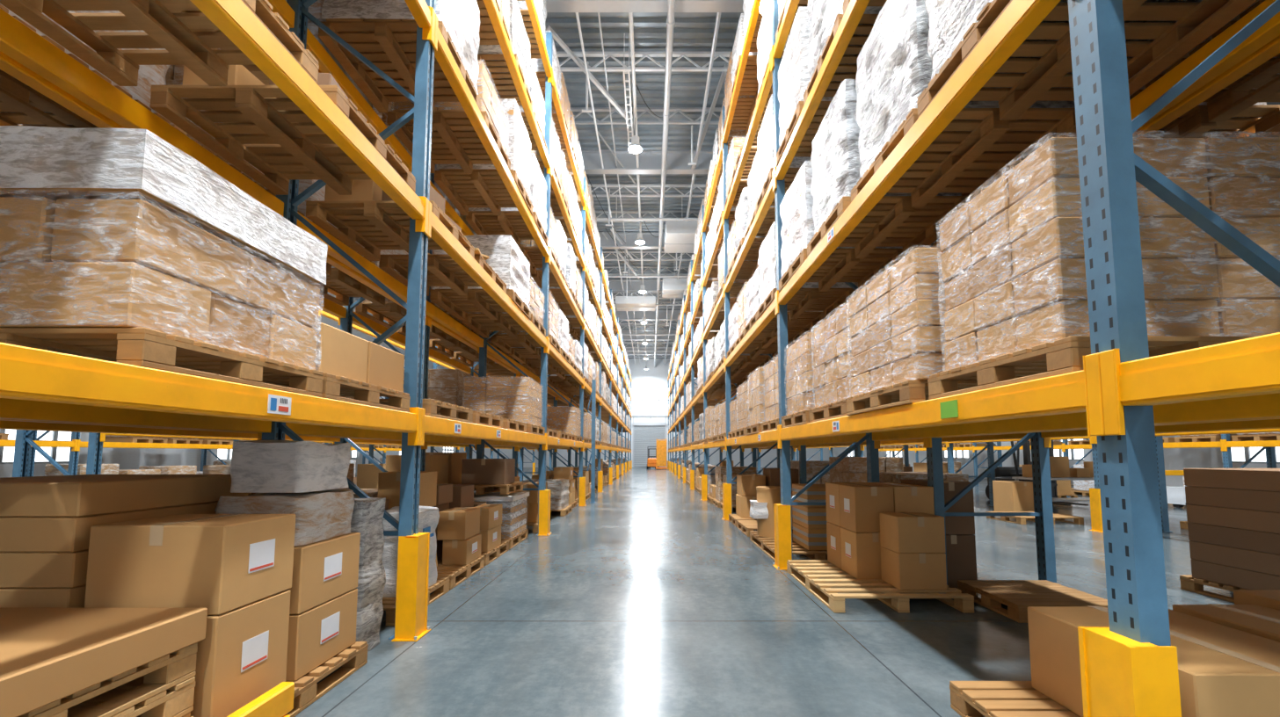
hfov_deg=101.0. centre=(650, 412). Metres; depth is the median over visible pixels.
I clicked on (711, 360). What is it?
load
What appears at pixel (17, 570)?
carton
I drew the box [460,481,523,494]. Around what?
wooden pallet
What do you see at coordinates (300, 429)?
crossbeam
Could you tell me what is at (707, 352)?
load
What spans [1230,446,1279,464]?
window
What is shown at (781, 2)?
load
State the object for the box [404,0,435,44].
crossbeam
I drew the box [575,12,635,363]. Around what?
pipe
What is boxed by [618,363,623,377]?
crossbeam
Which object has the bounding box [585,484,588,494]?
carton
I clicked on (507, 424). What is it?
wooden pallet
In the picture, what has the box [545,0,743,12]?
trim
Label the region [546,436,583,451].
crossbeam
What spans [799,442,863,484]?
frame
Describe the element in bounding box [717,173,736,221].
load
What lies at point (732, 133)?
load
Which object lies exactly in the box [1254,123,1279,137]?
load
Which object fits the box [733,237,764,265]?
wooden pallet
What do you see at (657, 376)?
wall
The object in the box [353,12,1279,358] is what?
ceiling
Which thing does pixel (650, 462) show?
forklift
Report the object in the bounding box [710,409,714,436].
load
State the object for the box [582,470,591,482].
carton
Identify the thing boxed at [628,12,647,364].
conduit
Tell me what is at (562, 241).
load
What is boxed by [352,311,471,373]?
crossbeam
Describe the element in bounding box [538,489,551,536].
guard
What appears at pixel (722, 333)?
load
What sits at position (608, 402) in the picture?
load
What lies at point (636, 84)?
cable
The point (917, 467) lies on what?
carton
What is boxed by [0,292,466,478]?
wall
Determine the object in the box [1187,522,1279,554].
carton
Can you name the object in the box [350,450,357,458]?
window
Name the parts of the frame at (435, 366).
upright post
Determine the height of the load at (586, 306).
1.063 m
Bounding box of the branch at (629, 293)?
[614,292,682,305]
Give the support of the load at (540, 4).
on the wooden pallet at (534, 53)
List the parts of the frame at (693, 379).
upright post, upright post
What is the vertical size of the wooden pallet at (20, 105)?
0.144 m
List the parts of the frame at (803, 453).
upright post, upright post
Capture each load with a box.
[0,125,327,284]
[0,190,322,370]
[1,4,170,116]
[44,0,1279,491]
[163,48,268,189]
[203,464,354,489]
[297,179,364,256]
[321,0,479,94]
[331,249,408,273]
[353,488,378,498]
[362,249,453,317]
[390,60,509,153]
[402,369,475,407]
[432,234,530,308]
[436,98,531,199]
[453,310,477,334]
[462,376,542,426]
[465,276,545,325]
[468,152,547,233]
[473,491,529,538]
[476,0,530,95]
[478,0,510,38]
[478,330,497,348]
[494,291,559,343]
[511,309,569,356]
[516,0,546,49]
[518,64,545,136]
[519,207,559,259]
[520,479,569,509]
[530,30,561,98]
[530,116,560,184]
[536,218,567,277]
[546,406,581,436]
[547,341,588,379]
[548,242,576,295]
[550,150,569,205]
[551,72,570,138]
[553,174,577,232]
[556,353,593,383]
[558,268,582,309]
[559,110,578,161]
[566,283,589,323]
[567,141,584,185]
[567,202,582,248]
[567,334,575,364]
[571,304,596,341]
[573,301,593,333]
[573,340,582,372]
[575,232,589,267]
[575,375,603,397]
[575,466,601,486]
[576,170,589,209]
[580,243,593,280]
[583,412,591,439]
[583,415,587,437]
[585,260,596,290]
[586,208,596,241]
[586,315,600,348]
[588,184,593,225]
[588,333,603,354]
[589,268,600,300]
[590,416,596,439]
[591,226,600,255]
[591,360,596,380]
[593,361,599,392]
[594,253,603,268]
[594,284,603,312]
[595,418,599,441]
[597,297,605,319]
[600,424,603,442]
[601,312,610,333]
[601,371,606,399]
[601,421,605,442]
[602,334,605,359]
[603,269,608,285]
[604,423,607,443]
[605,305,608,327]
[605,340,608,365]
[605,383,608,401]
[607,347,610,368]
[607,387,610,405]
[607,425,610,443]
[692,284,695,307]
[692,331,696,352]
[693,228,697,257]
[693,423,696,442]
[694,278,701,304]
[695,324,698,347]
[695,421,699,441]
[697,211,699,245]
[697,357,700,388]
[698,316,719,341]
[698,413,703,440]
[699,198,709,232]
[700,260,719,282]
[700,355,733,385]
[701,414,704,439]
[703,288,710,326]
[704,179,714,212]
[704,231,719,269]
[704,407,714,438]
[705,339,711,380]
[707,159,718,194]
[707,466,715,494]
[708,212,713,256]
[708,281,737,314]
[708,336,715,373]
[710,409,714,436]
[712,128,722,172]
[712,194,730,239]
[713,404,721,436]
[714,330,720,368]
[715,466,756,501]
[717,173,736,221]
[718,97,746,148]
[718,244,748,292]
[719,400,734,433]
[720,320,767,359]
[722,475,736,506]
[724,51,767,117]
[725,138,757,194]
[727,220,757,274]
[727,302,738,349]
[729,400,738,431]
[731,13,757,86]
[734,186,765,251]
[735,381,749,429]
[736,282,748,336]
[742,0,761,42]
[744,266,760,324]
[746,150,775,225]
[747,366,765,425]
[756,12,790,98]
[756,94,811,197]
[757,221,852,305]
[759,0,772,14]
[763,356,778,421]
[778,0,807,28]
[778,6,833,145]
[779,160,902,276]
[784,331,815,414]
[790,460,829,484]
[807,0,882,89]
[810,79,961,234]
[810,303,852,407]
[829,457,903,482]
[846,247,946,396]
[855,0,1072,178]
[879,472,968,483]
[924,0,1202,87]
[936,130,1279,370]
[961,192,971,196]
[1071,65,1266,117]
[1144,0,1279,89]
[1166,486,1187,508]
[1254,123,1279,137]
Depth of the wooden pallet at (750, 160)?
9.94 m
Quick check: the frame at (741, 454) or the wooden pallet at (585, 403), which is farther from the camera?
the wooden pallet at (585, 403)
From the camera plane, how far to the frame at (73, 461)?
13.37 m
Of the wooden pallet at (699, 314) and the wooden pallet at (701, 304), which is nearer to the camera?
the wooden pallet at (701, 304)
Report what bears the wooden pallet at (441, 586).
on the floor
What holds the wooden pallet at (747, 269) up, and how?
on the crossbeam at (768, 198)
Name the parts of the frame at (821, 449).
upright post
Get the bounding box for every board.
[181,10,218,50]
[185,10,221,31]
[474,247,483,258]
[481,254,488,260]
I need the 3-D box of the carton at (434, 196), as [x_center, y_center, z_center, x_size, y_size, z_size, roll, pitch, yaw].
[-2.157,-1.920,4.822,0.400,0.221,0.372,0,-5,6]
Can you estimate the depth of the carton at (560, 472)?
13.33 m
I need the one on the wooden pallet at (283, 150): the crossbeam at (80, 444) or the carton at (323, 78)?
the carton at (323, 78)
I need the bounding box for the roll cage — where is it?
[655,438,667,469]
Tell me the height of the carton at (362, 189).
0.289 m
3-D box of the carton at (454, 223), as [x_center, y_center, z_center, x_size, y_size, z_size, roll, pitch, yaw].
[-2.157,-1.850,5.338,0.351,0.162,0.335,0,-5,6]
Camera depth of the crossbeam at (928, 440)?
3.55 m
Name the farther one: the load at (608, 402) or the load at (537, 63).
the load at (608, 402)
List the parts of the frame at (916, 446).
upright post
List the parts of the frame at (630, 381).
upright post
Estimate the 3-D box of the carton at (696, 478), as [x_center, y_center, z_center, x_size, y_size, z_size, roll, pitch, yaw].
[1.995,2.656,20.142,0.487,0.370,0.950,0,-5,0]
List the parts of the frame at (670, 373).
upright post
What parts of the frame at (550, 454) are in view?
upright post, upright post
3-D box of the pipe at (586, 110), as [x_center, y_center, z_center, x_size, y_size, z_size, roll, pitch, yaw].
[-1.600,-8.203,13.284,0.240,1.320,0.060,0,-5,0]
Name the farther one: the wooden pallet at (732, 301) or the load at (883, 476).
the wooden pallet at (732, 301)
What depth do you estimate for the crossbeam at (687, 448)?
23.42 m
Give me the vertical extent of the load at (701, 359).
0.975 m
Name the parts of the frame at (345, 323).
upright post, upright post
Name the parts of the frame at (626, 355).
upright post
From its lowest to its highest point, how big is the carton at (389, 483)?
0.396 m
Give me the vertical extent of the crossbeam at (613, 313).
0.290 m
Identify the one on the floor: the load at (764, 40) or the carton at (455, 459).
the carton at (455, 459)
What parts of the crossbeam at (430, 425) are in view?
beam rail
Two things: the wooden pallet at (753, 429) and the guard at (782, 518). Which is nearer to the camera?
the guard at (782, 518)
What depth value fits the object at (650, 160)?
17.27 m
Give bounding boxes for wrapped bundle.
[214,488,354,545]
[229,440,350,493]
[350,497,385,652]
[381,505,439,597]
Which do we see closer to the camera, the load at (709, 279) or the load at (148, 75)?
the load at (148, 75)
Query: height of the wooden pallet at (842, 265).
0.144 m
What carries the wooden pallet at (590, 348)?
on the crossbeam at (586, 330)
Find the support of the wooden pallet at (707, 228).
on the crossbeam at (700, 244)
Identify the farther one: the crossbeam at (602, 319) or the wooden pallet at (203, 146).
the crossbeam at (602, 319)
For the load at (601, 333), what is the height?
0.857 m
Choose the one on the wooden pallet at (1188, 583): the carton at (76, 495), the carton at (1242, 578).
the carton at (1242, 578)
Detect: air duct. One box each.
[615,296,655,311]
[661,277,687,298]
[663,220,697,252]
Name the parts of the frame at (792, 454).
upright post, upright post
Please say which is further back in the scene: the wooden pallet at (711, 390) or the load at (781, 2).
the wooden pallet at (711, 390)
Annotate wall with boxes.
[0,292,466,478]
[472,358,835,467]
[835,436,1279,487]
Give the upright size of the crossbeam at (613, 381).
0.295 m
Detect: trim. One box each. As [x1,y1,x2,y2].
[327,279,662,292]
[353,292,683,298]
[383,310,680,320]
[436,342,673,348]
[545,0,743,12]
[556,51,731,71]
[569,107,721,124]
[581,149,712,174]
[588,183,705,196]
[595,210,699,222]
[595,414,669,422]
[598,232,664,249]
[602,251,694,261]
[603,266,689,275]
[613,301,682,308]
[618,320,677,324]
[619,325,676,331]
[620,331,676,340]
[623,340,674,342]
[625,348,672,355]
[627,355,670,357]
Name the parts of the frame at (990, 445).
upright post, upright post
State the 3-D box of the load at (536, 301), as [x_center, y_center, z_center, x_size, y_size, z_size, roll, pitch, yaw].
[-2.385,-1.805,8.786,1.069,0.614,1.114,0,-5,1]
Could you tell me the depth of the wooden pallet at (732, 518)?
10.35 m
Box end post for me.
[587,379,596,502]
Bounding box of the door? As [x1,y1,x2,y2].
[632,422,666,467]
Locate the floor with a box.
[294,467,1234,716]
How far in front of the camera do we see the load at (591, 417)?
17.16 m
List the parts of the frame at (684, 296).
upright post, upright post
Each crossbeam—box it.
[0,7,283,216]
[0,50,429,326]
[0,342,421,445]
[0,398,271,440]
[0,419,425,449]
[0,420,340,443]
[0,439,78,451]
[77,439,232,451]
[100,433,257,442]
[189,0,429,234]
[267,0,294,28]
[284,422,480,450]
[296,211,483,353]
[305,29,475,237]
[312,441,401,445]
[318,309,405,350]
[319,295,346,326]
[349,438,468,450]
[350,447,385,452]
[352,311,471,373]
[385,448,426,450]
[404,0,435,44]
[421,408,547,450]
[425,201,548,353]
[425,442,518,450]
[427,445,458,450]
[429,317,519,378]
[429,357,455,369]
[432,13,550,263]
[471,444,522,451]
[473,369,490,378]
[483,0,551,174]
[484,439,539,451]
[487,341,540,385]
[519,372,557,399]
[525,0,552,84]
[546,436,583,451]
[547,337,584,388]
[547,384,570,406]
[547,444,570,452]
[548,249,585,329]
[550,160,585,271]
[551,72,586,210]
[557,396,573,407]
[571,401,587,412]
[571,447,587,452]
[583,381,601,406]
[583,443,601,452]
[584,265,602,318]
[584,321,602,362]
[585,206,602,272]
[601,313,611,345]
[601,357,611,380]
[601,398,611,415]
[601,445,611,452]
[602,265,612,309]
[611,308,618,334]
[611,341,618,364]
[611,377,618,393]
[611,411,618,421]
[618,333,623,351]
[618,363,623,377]
[618,391,623,402]
[618,418,623,427]
[674,336,678,352]
[674,365,678,378]
[677,312,683,336]
[677,348,683,366]
[678,381,683,392]
[683,282,690,315]
[683,325,690,349]
[683,363,690,384]
[683,404,690,414]
[683,446,690,450]
[690,232,702,284]
[690,281,702,325]
[690,337,703,367]
[690,389,703,408]
[690,443,703,452]
[701,144,722,236]
[702,218,723,290]
[702,285,724,342]
[702,358,725,395]
[703,436,725,451]
[720,391,737,404]
[720,445,739,452]
[721,0,761,149]
[722,49,773,224]
[723,169,775,298]
[724,291,778,371]
[725,425,778,450]
[741,442,776,451]
[757,447,777,452]
[771,0,799,69]
[773,0,870,189]
[776,0,1061,313]
[778,352,1105,449]
[790,433,865,445]
[792,443,852,451]
[798,437,927,450]
[806,446,829,450]
[829,445,865,450]
[859,433,1027,450]
[872,392,1279,449]
[878,447,915,451]
[880,442,947,447]
[915,445,973,452]
[926,417,1279,447]
[930,0,1279,247]
[946,436,1093,447]
[973,443,1063,452]
[1040,419,1279,447]
[1062,439,1223,451]
[1092,429,1279,443]
[1099,332,1279,436]
[1132,35,1279,138]
[1222,439,1279,451]
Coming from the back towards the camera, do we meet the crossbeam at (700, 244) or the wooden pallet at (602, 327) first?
the wooden pallet at (602, 327)
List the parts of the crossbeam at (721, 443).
beam rail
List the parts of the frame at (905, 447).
upright post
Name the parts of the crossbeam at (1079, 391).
beam rail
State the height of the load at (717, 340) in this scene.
0.854 m
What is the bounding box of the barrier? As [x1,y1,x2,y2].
[1164,470,1184,475]
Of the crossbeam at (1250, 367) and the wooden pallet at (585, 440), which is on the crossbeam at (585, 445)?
the wooden pallet at (585, 440)
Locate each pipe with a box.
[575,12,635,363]
[581,61,591,112]
[596,194,698,220]
[597,12,639,362]
[605,189,611,225]
[608,257,687,277]
[622,250,627,273]
[625,275,629,299]
[654,0,675,367]
[663,12,720,364]
[688,125,696,165]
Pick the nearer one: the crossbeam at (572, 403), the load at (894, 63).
the load at (894, 63)
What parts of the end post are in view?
upright post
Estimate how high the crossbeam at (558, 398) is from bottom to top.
0.295 m
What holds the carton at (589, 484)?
on the wooden pallet
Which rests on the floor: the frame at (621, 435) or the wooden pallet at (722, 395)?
the frame at (621, 435)
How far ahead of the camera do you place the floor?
4.26 m
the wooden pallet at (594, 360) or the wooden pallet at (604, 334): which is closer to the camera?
the wooden pallet at (594, 360)
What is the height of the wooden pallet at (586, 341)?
0.144 m
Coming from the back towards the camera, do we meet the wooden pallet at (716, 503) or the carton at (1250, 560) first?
the wooden pallet at (716, 503)
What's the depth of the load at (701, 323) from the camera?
17.82 m
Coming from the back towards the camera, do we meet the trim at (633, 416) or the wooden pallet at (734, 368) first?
the trim at (633, 416)
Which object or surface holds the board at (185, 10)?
on the board
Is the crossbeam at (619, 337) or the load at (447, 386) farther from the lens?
the crossbeam at (619, 337)
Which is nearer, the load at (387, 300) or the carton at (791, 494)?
the load at (387, 300)
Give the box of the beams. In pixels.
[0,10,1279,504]
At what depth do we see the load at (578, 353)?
13.68 m
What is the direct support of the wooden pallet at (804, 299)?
on the crossbeam at (770, 312)
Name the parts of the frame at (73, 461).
upright post, upright post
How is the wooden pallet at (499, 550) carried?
on the floor
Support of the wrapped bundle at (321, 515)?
on the carton at (323, 570)
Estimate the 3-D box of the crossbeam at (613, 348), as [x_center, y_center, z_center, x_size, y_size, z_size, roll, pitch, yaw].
[-1.877,-3.098,27.613,0.105,0.290,5.128,0,-5,0]
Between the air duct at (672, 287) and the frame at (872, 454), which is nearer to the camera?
the frame at (872, 454)
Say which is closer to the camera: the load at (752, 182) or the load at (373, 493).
the load at (373, 493)
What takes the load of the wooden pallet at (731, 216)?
on the crossbeam at (720, 232)
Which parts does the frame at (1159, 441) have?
upright post, upright post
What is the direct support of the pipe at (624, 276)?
hanging from the ceiling
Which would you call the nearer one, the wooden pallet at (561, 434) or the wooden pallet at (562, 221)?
the wooden pallet at (561, 434)
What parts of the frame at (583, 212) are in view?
upright post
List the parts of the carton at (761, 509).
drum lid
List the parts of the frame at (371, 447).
upright post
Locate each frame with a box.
[12,429,103,477]
[28,430,79,476]
[199,439,239,471]
[261,0,436,639]
[334,168,435,472]
[362,396,386,464]
[368,320,404,464]
[430,346,459,452]
[465,359,519,476]
[471,448,493,458]
[476,32,552,535]
[496,449,509,458]
[517,450,534,473]
[519,381,557,481]
[538,176,585,506]
[549,402,578,471]
[567,247,602,492]
[584,289,611,484]
[596,317,618,476]
[603,336,623,472]
[610,355,626,472]
[614,366,629,461]
[618,381,631,460]
[668,379,681,460]
[669,372,683,461]
[671,355,688,462]
[674,341,690,469]
[678,320,699,476]
[683,295,709,472]
[690,260,722,470]
[702,204,743,474]
[722,105,779,514]
[734,448,760,474]
[752,446,795,474]
[770,0,879,559]
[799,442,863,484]
[807,448,822,460]
[829,447,855,457]
[893,444,909,466]
[915,444,926,463]
[920,238,1056,585]
[946,442,995,506]
[972,442,1002,485]
[1061,438,1091,468]
[1068,0,1279,646]
[1091,436,1170,531]
[1221,434,1276,468]
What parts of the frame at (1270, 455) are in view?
upright post, upright post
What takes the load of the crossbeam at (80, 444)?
attached to the frame at (73, 461)
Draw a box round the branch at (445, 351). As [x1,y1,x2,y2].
[444,350,671,351]
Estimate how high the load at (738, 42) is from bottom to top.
0.852 m
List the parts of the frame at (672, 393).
upright post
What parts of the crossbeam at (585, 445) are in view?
beam rail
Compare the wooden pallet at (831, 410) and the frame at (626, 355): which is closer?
the wooden pallet at (831, 410)
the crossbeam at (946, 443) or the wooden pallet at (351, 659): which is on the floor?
the wooden pallet at (351, 659)
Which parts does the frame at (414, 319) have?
upright post, upright post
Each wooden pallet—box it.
[0,0,319,86]
[0,3,187,135]
[0,327,323,397]
[18,642,197,716]
[67,676,195,716]
[136,712,193,716]
[149,84,415,195]
[200,145,305,217]
[261,373,410,412]
[284,641,368,716]
[305,200,474,261]
[312,221,375,276]
[313,268,407,305]
[318,21,480,112]
[355,302,458,328]
[378,254,506,296]
[378,399,472,423]
[382,577,449,625]
[386,110,510,173]
[396,323,478,345]
[429,289,530,319]
[429,339,501,357]
[434,169,533,215]
[436,410,502,429]
[436,555,484,589]
[451,351,515,367]
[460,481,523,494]
[462,313,545,337]
[465,211,548,247]
[475,0,512,49]
[477,54,533,111]
[479,418,526,432]
[480,540,509,566]
[491,334,560,353]
[501,529,528,549]
[509,348,570,363]
[519,9,548,64]
[519,247,560,274]
[520,111,547,152]
[522,358,576,371]
[525,523,538,533]
[526,423,545,436]
[530,269,568,288]
[534,367,583,378]
[536,72,561,109]
[538,160,561,193]
[546,428,558,437]
[547,376,589,385]
[548,288,578,307]
[550,193,570,218]
[550,505,572,516]
[551,114,572,148]
[553,382,591,391]
[557,431,568,439]
[558,218,577,239]
[558,304,583,319]
[560,147,580,175]
[560,386,596,394]
[566,391,600,399]
[567,240,584,257]
[567,318,589,331]
[567,434,575,441]
[568,328,594,340]
[568,501,576,509]
[571,174,584,196]
[571,337,596,345]
[572,396,604,402]
[574,436,581,442]
[575,261,589,275]
[577,201,590,220]
[577,399,607,405]
[580,275,595,290]
[582,437,589,443]
[583,402,609,407]
[585,219,595,237]
[585,405,611,410]
[586,287,597,298]
[587,236,598,250]
[587,345,601,354]
[588,298,601,308]
[588,352,604,360]
[592,250,601,261]
[592,358,606,364]
[595,264,604,275]
[595,309,604,319]
[601,325,609,332]
[601,332,611,340]
[601,368,611,375]
[603,293,610,301]
[690,264,700,275]
[691,309,702,317]
[691,352,703,359]
[691,396,722,402]
[692,253,702,267]
[693,300,702,310]
[694,392,725,399]
[696,388,731,396]
[698,226,709,243]
[698,280,718,292]
[698,384,737,392]
[699,332,718,341]
[702,206,713,225]
[703,265,719,278]
[703,320,723,333]
[703,437,709,443]
[704,378,744,387]
[705,187,718,209]
[706,371,751,382]
[706,495,715,503]
[707,249,720,264]
[707,310,730,323]
[710,164,722,189]
[711,298,737,314]
[712,232,730,249]
[712,435,719,442]
[712,499,722,508]
[713,364,759,376]
[715,210,735,236]
[716,137,746,162]
[716,283,746,302]
[718,355,773,369]
[718,433,726,440]
[720,502,735,509]
[722,97,768,135]
[724,180,748,209]
[725,261,758,283]
[727,342,778,359]
[727,430,734,438]
[728,514,756,527]
[730,55,758,101]
[731,147,757,185]
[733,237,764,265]
[734,328,803,349]
[734,427,746,437]
[736,520,792,537]
[741,7,763,51]
[743,106,767,145]
[743,207,775,239]
[744,311,826,335]
[745,423,761,435]
[749,531,827,561]
[755,50,784,104]
[756,167,799,213]
[756,288,857,319]
[760,418,778,432]
[775,0,807,40]
[775,101,830,166]
[778,248,902,291]
[781,409,841,428]
[786,560,974,612]
[803,14,878,105]
[807,196,971,258]
[808,399,900,422]
[842,0,887,15]
[846,379,977,415]
[850,108,1076,207]
[916,0,1257,120]
[927,335,1254,399]
[949,681,1080,716]
[957,580,1107,623]
[986,511,1083,524]
[1057,494,1077,498]
[1129,0,1279,121]
[1147,104,1279,139]
[1179,521,1187,530]
[1179,574,1244,603]
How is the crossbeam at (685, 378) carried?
attached to the frame at (693, 379)
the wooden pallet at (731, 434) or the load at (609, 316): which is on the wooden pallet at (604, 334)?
the load at (609, 316)
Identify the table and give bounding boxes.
[1011,477,1094,501]
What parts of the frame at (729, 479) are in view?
upright post, upright post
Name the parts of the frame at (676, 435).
upright post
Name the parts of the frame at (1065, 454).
upright post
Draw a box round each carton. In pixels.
[0,474,248,516]
[0,501,218,552]
[0,550,88,588]
[0,585,86,608]
[0,608,207,716]
[84,513,295,615]
[141,589,290,716]
[182,65,276,123]
[269,72,357,123]
[285,589,357,681]
[288,532,360,614]
[315,322,368,383]
[324,179,382,200]
[356,464,385,488]
[366,341,404,392]
[377,471,436,509]
[381,185,445,213]
[385,455,449,483]
[385,499,388,510]
[425,452,466,484]
[433,502,449,560]
[436,483,452,505]
[436,507,479,540]
[442,533,481,565]
[445,214,461,232]
[449,484,473,509]
[461,458,515,484]
[473,501,486,507]
[475,503,502,530]
[479,524,501,552]
[494,476,519,492]
[517,482,547,503]
[525,503,538,523]
[531,474,553,479]
[545,471,553,474]
[553,466,573,480]
[568,479,574,492]
[568,490,574,504]
[573,471,589,485]
[573,473,578,489]
[574,488,578,499]
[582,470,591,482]
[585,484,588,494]
[588,482,590,493]
[595,458,603,468]
[695,476,698,487]
[696,467,704,477]
[698,477,701,489]
[709,484,715,498]
[719,460,733,466]
[735,494,756,517]
[736,474,765,496]
[749,486,780,538]
[763,468,798,494]
[791,494,792,526]
[792,484,826,508]
[792,505,827,529]
[792,522,827,550]
[825,482,869,526]
[826,522,841,569]
[839,484,894,532]
[840,527,881,579]
[862,482,905,485]
[876,484,934,515]
[879,512,945,552]
[880,546,946,589]
[900,479,974,534]
[903,466,912,472]
[913,463,948,472]
[945,534,977,589]
[992,480,1034,511]
[1021,465,1032,477]
[1027,605,1279,716]
[1049,457,1069,477]
[1056,480,1071,494]
[1069,468,1089,477]
[1083,461,1093,477]
[1172,603,1279,642]
[1183,468,1279,491]
[1185,486,1279,512]
[1185,504,1279,533]
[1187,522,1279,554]
[1189,540,1279,575]
[1190,559,1279,589]
[1233,589,1279,610]
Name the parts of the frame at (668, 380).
upright post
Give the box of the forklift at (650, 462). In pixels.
[646,446,656,469]
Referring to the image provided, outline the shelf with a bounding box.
[1052,498,1090,501]
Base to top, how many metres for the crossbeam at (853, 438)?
0.300 m
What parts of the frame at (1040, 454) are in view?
upright post, upright post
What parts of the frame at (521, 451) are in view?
upright post, upright post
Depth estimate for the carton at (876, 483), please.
5.96 m
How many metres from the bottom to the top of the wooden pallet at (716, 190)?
0.144 m
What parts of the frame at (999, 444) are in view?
upright post, upright post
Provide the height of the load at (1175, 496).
0.545 m
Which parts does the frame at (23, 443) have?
upright post, upright post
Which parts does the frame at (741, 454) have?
upright post, upright post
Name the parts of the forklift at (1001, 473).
load backrest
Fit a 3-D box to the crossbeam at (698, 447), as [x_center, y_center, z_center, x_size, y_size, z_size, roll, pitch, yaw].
[1.667,1.243,18.535,0.105,0.300,4.768,0,-5,0]
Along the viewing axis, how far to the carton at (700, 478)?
18.89 m
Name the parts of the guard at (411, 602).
plate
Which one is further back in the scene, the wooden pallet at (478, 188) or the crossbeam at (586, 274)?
the crossbeam at (586, 274)
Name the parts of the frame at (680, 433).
upright post, upright post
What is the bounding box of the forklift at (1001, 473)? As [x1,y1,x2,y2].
[985,440,1088,506]
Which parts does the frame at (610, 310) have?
upright post, upright post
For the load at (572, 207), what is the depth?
12.70 m
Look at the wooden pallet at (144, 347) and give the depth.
2.12 m
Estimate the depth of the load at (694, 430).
20.03 m
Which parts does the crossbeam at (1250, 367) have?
beam rail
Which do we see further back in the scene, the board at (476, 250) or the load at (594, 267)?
the load at (594, 267)
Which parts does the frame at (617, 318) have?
upright post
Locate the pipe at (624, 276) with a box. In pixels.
[608,257,687,277]
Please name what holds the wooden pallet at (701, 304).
on the crossbeam at (700, 296)
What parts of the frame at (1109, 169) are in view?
upright post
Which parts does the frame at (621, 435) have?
upright post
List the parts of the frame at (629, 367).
upright post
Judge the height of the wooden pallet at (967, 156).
0.144 m
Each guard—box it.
[391,532,430,641]
[532,463,535,472]
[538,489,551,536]
[578,477,586,506]
[597,471,603,492]
[609,467,612,484]
[616,465,618,479]
[673,463,676,475]
[677,465,680,478]
[682,466,686,483]
[689,470,694,489]
[700,474,707,501]
[721,483,731,520]
[772,503,792,569]
[1077,626,1181,716]
[1089,488,1103,532]
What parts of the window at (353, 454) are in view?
glass pane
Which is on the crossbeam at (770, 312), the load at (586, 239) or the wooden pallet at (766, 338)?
the wooden pallet at (766, 338)
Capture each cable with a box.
[586,174,625,243]
[635,84,662,117]
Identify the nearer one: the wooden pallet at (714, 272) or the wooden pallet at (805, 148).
the wooden pallet at (805, 148)
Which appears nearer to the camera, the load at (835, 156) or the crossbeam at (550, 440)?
the load at (835, 156)
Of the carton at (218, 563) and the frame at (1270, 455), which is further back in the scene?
the frame at (1270, 455)
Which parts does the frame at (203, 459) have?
upright post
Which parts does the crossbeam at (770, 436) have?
beam rail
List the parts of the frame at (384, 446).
upright post, upright post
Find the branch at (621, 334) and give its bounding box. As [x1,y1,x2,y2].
[621,334,676,335]
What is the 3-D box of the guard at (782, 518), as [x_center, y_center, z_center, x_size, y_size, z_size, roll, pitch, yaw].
[1.635,1.534,6.550,0.190,0.770,0.260,0,-5,0]
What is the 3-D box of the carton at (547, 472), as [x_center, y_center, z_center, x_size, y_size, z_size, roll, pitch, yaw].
[-2.819,1.883,15.075,0.421,0.415,0.583,0,-5,0]
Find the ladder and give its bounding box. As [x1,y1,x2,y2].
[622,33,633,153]
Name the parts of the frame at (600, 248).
upright post, upright post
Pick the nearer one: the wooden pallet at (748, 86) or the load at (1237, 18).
the load at (1237, 18)
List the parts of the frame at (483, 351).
upright post, upright post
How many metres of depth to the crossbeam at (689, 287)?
23.83 m
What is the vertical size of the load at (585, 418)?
0.620 m
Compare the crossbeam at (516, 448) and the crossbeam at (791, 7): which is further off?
the crossbeam at (516, 448)
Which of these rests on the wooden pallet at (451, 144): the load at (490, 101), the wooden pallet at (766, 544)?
the load at (490, 101)
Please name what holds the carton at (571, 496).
on the wooden pallet at (574, 504)
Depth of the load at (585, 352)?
15.28 m
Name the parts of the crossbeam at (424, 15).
beam rail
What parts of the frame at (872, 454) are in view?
upright post, upright post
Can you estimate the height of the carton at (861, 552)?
0.458 m
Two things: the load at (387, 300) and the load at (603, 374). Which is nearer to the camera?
the load at (387, 300)
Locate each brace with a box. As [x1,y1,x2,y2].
[545,25,628,120]
[597,130,636,185]
[602,232,639,279]
[610,228,633,261]
[690,64,727,170]
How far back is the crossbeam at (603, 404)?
22.18 m
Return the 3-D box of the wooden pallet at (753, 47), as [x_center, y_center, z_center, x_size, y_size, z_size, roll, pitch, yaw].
[2.204,-6.497,9.001,1.111,0.144,1.056,0,-5,0]
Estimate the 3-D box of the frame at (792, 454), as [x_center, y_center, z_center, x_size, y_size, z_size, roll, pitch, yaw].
[3.500,-1.889,15.235,1.260,8.958,0.180,0,-5,0]
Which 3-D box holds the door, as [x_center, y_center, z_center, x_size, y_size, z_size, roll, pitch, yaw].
[-0.100,3.362,54.324,3.500,4.620,0.160,0,-5,0]
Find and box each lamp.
[627,117,642,153]
[634,232,645,245]
[638,275,646,293]
[640,311,647,323]
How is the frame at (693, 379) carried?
on the floor
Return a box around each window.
[0,429,71,464]
[217,449,232,460]
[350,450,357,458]
[443,447,453,452]
[629,386,669,414]
[847,450,853,457]
[886,450,901,458]
[943,450,968,458]
[1053,438,1083,460]
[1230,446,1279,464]
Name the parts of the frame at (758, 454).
upright post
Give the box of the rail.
[226,682,294,716]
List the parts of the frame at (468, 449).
upright post, upright post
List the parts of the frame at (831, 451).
upright post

